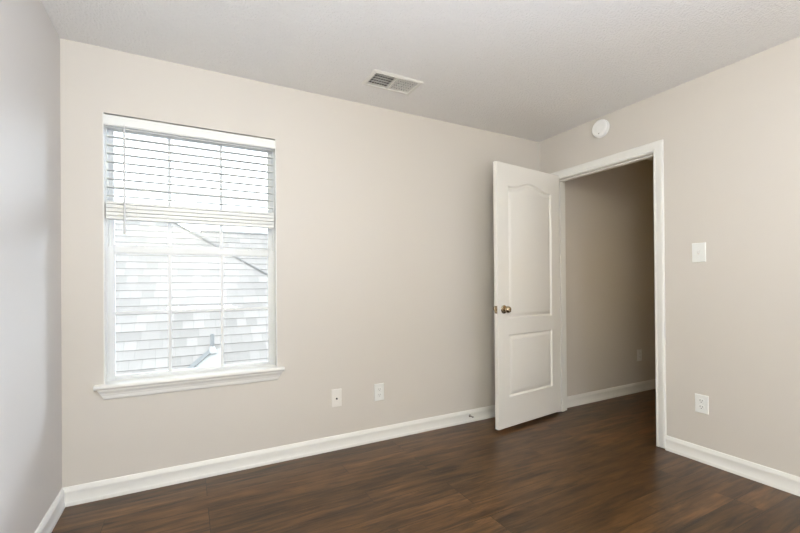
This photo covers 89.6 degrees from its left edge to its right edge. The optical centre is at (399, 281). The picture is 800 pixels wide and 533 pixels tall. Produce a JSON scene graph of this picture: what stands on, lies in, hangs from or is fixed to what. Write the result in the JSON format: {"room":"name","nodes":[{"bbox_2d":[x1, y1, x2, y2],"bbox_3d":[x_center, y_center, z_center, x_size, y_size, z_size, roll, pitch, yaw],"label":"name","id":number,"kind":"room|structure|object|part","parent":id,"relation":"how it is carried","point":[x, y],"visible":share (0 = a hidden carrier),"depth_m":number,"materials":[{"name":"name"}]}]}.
{"room":"empty bedroom","nodes":[
{"label":"empty bedroom","id":0,"kind":"room"},
{"bbox_2d":[0,0,61,532],"bbox_3d":[-0.972,-0.063,0.468,0.120,2.440,3.620,0,0,-28],"label":"wall","id":1,"kind":"structure","parent":0,"point":[30,131],"depth_m":1.67,"materials":[{"name":"beige paint"}]},
{"bbox_2d":[34,488,64,532],"bbox_3d":[-0.903,1.108,0.495,0.016,0.098,3.620,0,0,-28],"label":"baseboard","id":2,"kind":"structure","parent":1,"relation":"attached to","point":[53,514],"depth_m":1.92,"materials":[{"name":"white paint"}]},
{"bbox_2d":[60,38,538,487],"bbox_3d":[-0.321,-0.058,2.939,3.581,2.440,0.140,0,0,-28],"label":"wall","id":3,"kind":"structure","parent":0,"point":[385,217],"depth_m":2.73,"materials":[{"name":"beige paint"}]},
{"bbox_2d":[93,112,284,399],"bbox_3d":[-1.225,-0.140,2.436,0.994,1.559,0.175,0,0,-28],"label":"window","id":4,"kind":"structure","parent":3,"relation":"in","point":[115,386],"depth_m":2.39,"materials":[{"name":"white plastic"}]},
{"bbox_3d":[-1.205,0.568,2.404,0.994,0.026,0.110,0,0,-28],"label":"sill","id":5,"kind":"part","parent":4,"relation":"part of","materials":[{"name":"white paint"}]},
{"bbox_2d":[104,114,274,233],"bbox_3d":[-1.218,-0.590,2.418,0.914,0.654,0.075,0,0,-28],"label":"window blind","id":6,"kind":"object","parent":4,"relation":"attached to","point":[124,211],"visible":1,"depth_m":2.38,"materials":[{"name":"white plastic"}]},
{"bbox_3d":[-1.226,-0.892,2.428,0.900,0.050,0.042,0,0,-28],"label":"head rail","id":7,"kind":"part","parent":6,"relation":"part of","materials":[{"name":"white plastic"}]},
{"bbox_3d":[-1.222,-0.354,2.426,0.892,0.018,0.050,0,0,-28],"label":"rail","id":8,"kind":"part","parent":6,"relation":"part of","materials":[{"name":"white plastic"}]},
{"bbox_3d":[-0.953,-0.617,2.571,0.001,0.504,0.054,0,0,-28],"label":"ladder cord","id":9,"kind":"part","parent":6,"relation":"part of","materials":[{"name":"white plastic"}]},
{"bbox_3d":[-1.239,0.176,2.465,0.891,0.749,0.022,0,0,-28],"label":"sash","id":10,"kind":"part","parent":4,"relation":"part of","materials":[{"name":"white plastic"}]},
{"bbox_3d":[-1.259,-0.536,2.495,0.891,0.717,0.023,0,0,-28],"label":"sash","id":11,"kind":"part","parent":4,"relation":"part of","materials":[{"name":"white plastic"}]},
{"bbox_2d":[113,138,267,248],"bbox_3d":[-1.257,-0.536,2.491,0.853,0.657,0.005,0,0,-28],"label":"grille","id":12,"kind":"object","parent":4,"relation":"attached to","point":[169,139],"depth_m":2.47,"materials":[{"name":"white plastic"}]},
{"bbox_2d":[114,254,268,370],"bbox_3d":[-1.237,0.184,2.461,0.839,0.697,0.005,0,0,-28],"label":"grille","id":13,"kind":"object","parent":4,"relation":"attached to","point":[264,363],"depth_m":2.48,"materials":[{"name":"white plastic"}]},
{"bbox_2d":[63,405,494,506],"bbox_3d":[-0.222,1.112,2.893,3.461,0.098,0.016,0,0,-28],"label":"baseboard","id":14,"kind":"structure","parent":3,"relation":"attached to","point":[133,483],"depth_m":2.52,"materials":[{"name":"white paint"}]},
{"bbox_2d":[331,388,341,407],"bbox_3d":[-0.437,0.806,2.782,0.074,0.122,0.016,0,0,-28],"label":"cable plate","id":15,"kind":"object","parent":3,"relation":"attached to","point":[336,394],"visible":1,"depth_m":2.78,"materials":[{"name":"white plastic"}]},
{"bbox_2d":[374,383,383,400],"bbox_3d":[-0.150,0.807,2.938,0.076,0.124,0.008,0,0,-28],"label":"wall outlet","id":16,"kind":"object","parent":3,"relation":"attached to","point":[378,388],"visible":1,"depth_m":2.93,"materials":[{"name":"white plastic"}]},
{"bbox_2d":[41,0,799,160],"bbox_3d":[1.798,-1.349,1.954,6.420,0.100,3.880,0,0,-28],"label":"ceiling","id":17,"kind":"structure","parent":0,"point":[534,70],"depth_m":2.17,"materials":[{"name":"white paint"}]},
{"bbox_2d":[361,69,423,94],"bbox_3d":[-0.050,-1.358,2.600,0.350,0.167,0.206,0,0,-28],"label":"ceiling vent","id":18,"kind":"object","parent":17,"relation":"in","point":[379,79],"visible":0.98,"depth_m":2.61,"materials":[{"name":"white metal"}]},
{"bbox_2d":[52,389,799,532],"bbox_3d":[1.818,1.181,1.944,6.420,0.080,3.880,0,0,-28],"label":"floor","id":19,"kind":"structure","parent":0,"point":[599,466],"depth_m":2.21,"materials":[{"name":"brown wood"}]},
{"bbox_2d":[565,160,655,395],"bbox_3d":[2.554,-0.075,4.386,2.624,2.440,0.267,0,0,-28],"label":"wall","id":20,"kind":"structure","parent":0,"point":[609,214],"depth_m":3.98,"materials":[{"name":"beige paint"}]},
{"bbox_2d":[567,379,655,407],"bbox_3d":[2.629,1.095,4.256,2.624,0.098,0.016,0,0,-28],"label":"baseboard","id":21,"kind":"structure","parent":20,"relation":"attached to","point":[594,396],"depth_m":3.95,"materials":[{"name":"white paint"}]},
{"bbox_2d":[637,349,641,360],"bbox_3d":[2.495,0.768,4.192,0.076,0.120,0.008,0,0,-28],"label":"wall outlet","id":22,"kind":"object","parent":20,"relation":"attached to","point":[639,351],"visible":1,"depth_m":4.19,"materials":[{"name":"white plastic"}]},
{"bbox_2d":[539,37,799,476],"bbox_3d":[2.159,-0.081,2.202,0.115,2.440,3.760,0,0,-28],"label":"wall","id":23,"kind":"structure","parent":0,"point":[730,133],"depth_m":2.41,"materials":[{"name":"beige paint"}]},
{"bbox_2d":[493,161,560,429],"bbox_3d":[1.056,0.104,3.290,0.813,2.043,0.157,0,0,-35],"label":"door","id":24,"kind":"structure","parent":23,"relation":"in","point":[526,309],"depth_m":3.24,"materials":[{"name":"white paint"}]},
{"bbox_3d":[0.815,0.213,3.063,0.053,0.053,0.059,0,0,-35],"label":"knob","id":25,"kind":"part","parent":24,"relation":"part of","materials":[{"name":"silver metal"}]},
{"bbox_2d":[592,119,609,137],"bbox_3d":[1.565,-1.198,3.150,0.038,0.138,0.138,0,0,-28],"label":"smoke detector","id":26,"kind":"object","parent":23,"relation":"attached to","point":[601,127],"visible":1,"depth_m":3.13,"materials":[{"name":"white plastic"}]},
{"bbox_2d":[551,139,666,447],"bbox_3d":[1.572,0.086,3.173,0.017,2.103,0.978,0,0,-28],"label":"trim","id":27,"kind":"structure","parent":23,"relation":"attached to","point":[657,147],"depth_m":2.77,"materials":[{"name":"white paint"}]},
{"bbox_2d":[559,152,658,446],"bbox_3d":[1.631,0.117,3.204,0.117,2.062,0.874,0,0,-28],"label":"door frame","id":28,"kind":"structure","parent":23,"relation":"attached to","point":[562,238],"depth_m":3.56,"materials":[{"name":"white paint"}]},
{"bbox_2d":[692,242,705,261],"bbox_3d":[1.894,-0.184,2.557,0.021,0.122,0.078,0,0,-28],"label":"light switch","id":29,"kind":"object","parent":23,"relation":"attached to","point":[698,249],"visible":1,"depth_m":2.55,"materials":[{"name":"white plastic"}]},
{"bbox_2d":[695,393,708,414],"bbox_3d":[1.910,0.776,2.550,0.008,0.116,0.076,0,0,-28],"label":"wall outlet","id":30,"kind":"object","parent":23,"relation":"attached to","point":[701,401],"visible":1,"depth_m":2.54,"materials":[{"name":"white plastic"}]},
{"bbox_2d":[665,435,799,495],"bbox_3d":[2.398,1.087,1.620,0.016,0.098,2.525,0,0,-28],"label":"baseboard","id":31,"kind":"structure","parent":23,"relation":"attached to","point":[783,481],"depth_m":2.38,"materials":[{"name":"white paint"}]},
{"label":"outside","id":32,"kind":"structure","parent":0,"visible":0},
{"label":"lawn","id":33,"kind":"structure","parent":32,"visible":0},
{"bbox_2d":[115,220,267,374],"bbox_3d":[-2.285,1.566,6.308,10.000,5.649,4.600,0,0,-28],"label":"house","id":34,"kind":"structure","parent":33,"relation":"on","point":[141,279],"depth_m":5.64,"materials":[{"name":"white"}]}
]}

